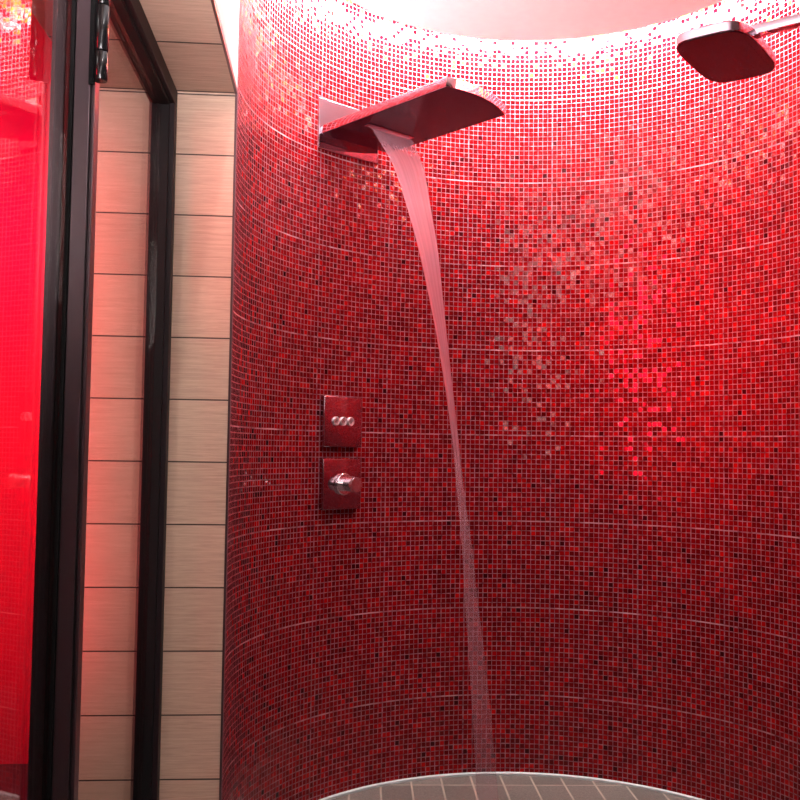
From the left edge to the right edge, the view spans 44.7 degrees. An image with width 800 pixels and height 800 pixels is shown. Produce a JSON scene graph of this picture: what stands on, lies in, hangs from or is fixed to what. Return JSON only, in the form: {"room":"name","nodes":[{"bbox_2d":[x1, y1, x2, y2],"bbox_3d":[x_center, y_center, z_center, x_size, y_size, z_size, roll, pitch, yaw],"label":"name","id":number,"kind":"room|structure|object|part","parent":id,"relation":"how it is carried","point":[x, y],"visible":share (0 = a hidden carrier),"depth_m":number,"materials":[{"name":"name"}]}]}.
{"room":"spa","nodes":[
{"label":"spa","id":0,"kind":"room"},
{"bbox_2d":[0,0,51,763],"bbox_3d":[-1.804,-0.171,3.448,1.809,2.840,0.120,1,-3,-4],"label":"wall","id":1,"kind":"structure","parent":0,"point":[25,47],"depth_m":3.43,"materials":[{"name":"red paint"}]},
{"bbox_2d":[24,0,234,93],"bbox_3d":[-0.548,-0.854,1.537,0.386,0.012,1.956,1,-3,-4],"label":"ceiling","id":2,"kind":"structure","parent":0,"point":[186,33],"depth_m":2.23,"materials":[{"name":"beige tile"}]},
{"bbox_2d":[78,88,234,799],"bbox_3d":[-0.634,-0.200,2.580,0.392,2.840,0.200,1,-3,-4],"label":"wall","id":3,"kind":"structure","parent":0,"point":[201,290],"depth_m":2.46,"materials":[{"name":"beige tile"}]},
{"bbox_2d":[42,0,177,799],"bbox_3d":[-0.584,0.186,2.026,0.058,2.013,0.870,1,-3,-4],"label":"door frame","id":4,"kind":"structure","parent":3,"relation":"in","point":[128,17],"depth_m":2.41,"materials":[{"name":"brown metal"}]},
{"bbox_3d":[-0.553,0.164,1.608,0.058,2.011,0.031,1,-3,-4],"label":"post","id":5,"kind":"part","parent":4,"relation":"part of","materials":[{"name":"brown metal"}]},
{"bbox_3d":[-0.572,-0.797,2.093,0.058,0.043,0.838,1,-3,-4],"label":"header frame","id":6,"kind":"part","parent":4,"relation":"part of","materials":[{"name":"brown metal"}]},
{"bbox_3d":[-0.616,0.228,2.439,0.058,1.967,0.039,1,-3,-4],"label":"jamb frame","id":7,"kind":"part","parent":4,"relation":"part of","materials":[{"name":"brown metal"}]},
{"bbox_2d":[219,94,236,799],"bbox_3d":[-0.439,0.211,2.473,0.006,2.014,0.001,1,-3,-4],"label":"trim","id":8,"kind":"structure","parent":3,"relation":"attached to","point":[235,122],"depth_m":2.48,"materials":[{"name":"silver"}]},
{"bbox_2d":[216,0,238,84],"bbox_3d":[-0.539,-1.266,1.558,0.392,0.814,1.956,1,-3,-4],"label":"wall","id":9,"kind":"structure","parent":0,"point":[228,10],"depth_m":2.36,"materials":[{"name":"white paint"}]},
{"bbox_2d":[211,0,236,93],"bbox_3d":[-0.352,-0.850,1.551,0.006,0.014,1.955,1,-3,-4],"label":"trim","id":10,"kind":"structure","parent":9,"relation":"attached to","point":[214,5],"depth_m":2.21,"materials":[{"name":"silver"}]},
{"bbox_2d":[0,764,688,799],"bbox_3d":[-0.459,1.192,1.175,4.200,0.080,4.710,1,-3,-4],"label":"floor","id":11,"kind":"structure","parent":0,"point":[490,787],"depth_m":3.15,"materials":[{"name":"grey tile"}]},
{"bbox_2d":[221,0,799,799],"bbox_3d":[0.474,-0.170,2.858,1.834,2.840,1.216,0,-3,15],"label":"wall","id":12,"kind":"structure","parent":0,"point":[571,546],"depth_m":3.22,"materials":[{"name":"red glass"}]},
{"bbox_2d":[318,459,361,509],"bbox_3d":[-0.167,0.267,3.081,0.090,0.161,0.163,-2,-4,44],"label":"valve","id":13,"kind":"object","parent":12,"relation":"attached to","point":[340,482],"visible":1,"depth_m":3.07,"materials":[{"name":"grey metal"}]},
{"bbox_3d":[-0.154,0.267,3.068,0.054,0.049,0.049,-2,-4,44],"label":"handle","id":14,"kind":"part","parent":13,"relation":"part of","materials":[{"name":"silver metal"}]},
{"bbox_2d":[319,396,361,447],"bbox_3d":[-0.186,0.070,3.113,0.029,0.161,0.163,-2,-4,44],"label":"panel","id":15,"kind":"object","parent":12,"relation":"attached to","point":[340,417],"visible":1,"depth_m":3.10,"materials":[{"name":"grey metal"}]},
{"bbox_2d":[318,77,505,164],"bbox_3d":[0.041,-0.881,2.975,0.296,0.163,0.592,3,-4,-42],"label":"shower head","id":16,"kind":"object","parent":12,"relation":"attached to","point":[446,105],"visible":1,"depth_m":2.96,"materials":[{"name":"grey metal"}]},
{"bbox_3d":[-0.170,-0.874,3.172,0.248,0.163,0.016,3,-4,-42],"label":"plate","id":17,"kind":"part","parent":16,"relation":"part of","materials":[{"name":"metal"}]},
{"bbox_3d":[0.049,-0.861,2.971,0.288,0.027,0.575,3,-4,-42],"label":"spout blade","id":18,"kind":"part","parent":16,"relation":"part of","materials":[{"name":"metal"}]},
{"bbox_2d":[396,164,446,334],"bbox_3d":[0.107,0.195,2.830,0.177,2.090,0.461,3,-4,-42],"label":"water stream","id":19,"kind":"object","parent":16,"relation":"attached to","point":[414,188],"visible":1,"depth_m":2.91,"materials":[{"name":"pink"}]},
{"bbox_2d":[319,772,703,799],"bbox_3d":[0.447,1.242,2.760,1.653,0.009,1.086,0,-3,14],"label":"baseboard","id":20,"kind":"structure","parent":12,"relation":"attached to","point":[381,784],"depth_m":3.23,"materials":[{"name":"white tile"}]},
{"bbox_2d":[676,13,799,82],"bbox_3d":[0.957,-0.922,2.401,0.488,0.095,0.332,-1,-4,37],"label":"shower","id":21,"kind":"object","parent":12,"relation":"attached to","point":[731,50],"visible":1,"depth_m":2.43,"materials":[{"name":"grey metal"}]},
{"bbox_3d":[0.836,-0.873,2.488,0.181,0.001,0.320,-1,-4,37],"label":"spray plate","id":22,"kind":"part","parent":21,"relation":"part of","materials":[{"name":"metal"}]},
{"bbox_3d":[1.013,-0.931,2.360,0.348,0.025,0.030,-1,-4,37],"label":"arm","id":23,"kind":"part","parent":21,"relation":"part of","materials":[{"name":"silver metal"}]},
{"bbox_2d":[350,0,722,40],"bbox_3d":[0.638,-1.345,1.307,1.681,0.030,4.071,1,-3,-4],"label":"ceiling","id":24,"kind":"structure","parent":0,"point":[514,20],"depth_m":3.13,"materials":[{"name":"white paint"}]},
{"bbox_3d":[-0.421,-0.344,-0.240,0.392,2.840,1.550,1,-3,-4],"label":"wall","id":25,"kind":"structure","parent":0,"visible":0},
{"bbox_2d":[27,0,109,799],"bbox_3d":[-0.496,0.102,1.071,0.090,2.080,1.116,1,-3,-4],"label":"door","id":26,"kind":"structure","parent":25,"relation":"in","point":[89,38],"depth_m":1.56,"materials":[{"name":"brown metal"}]}
]}

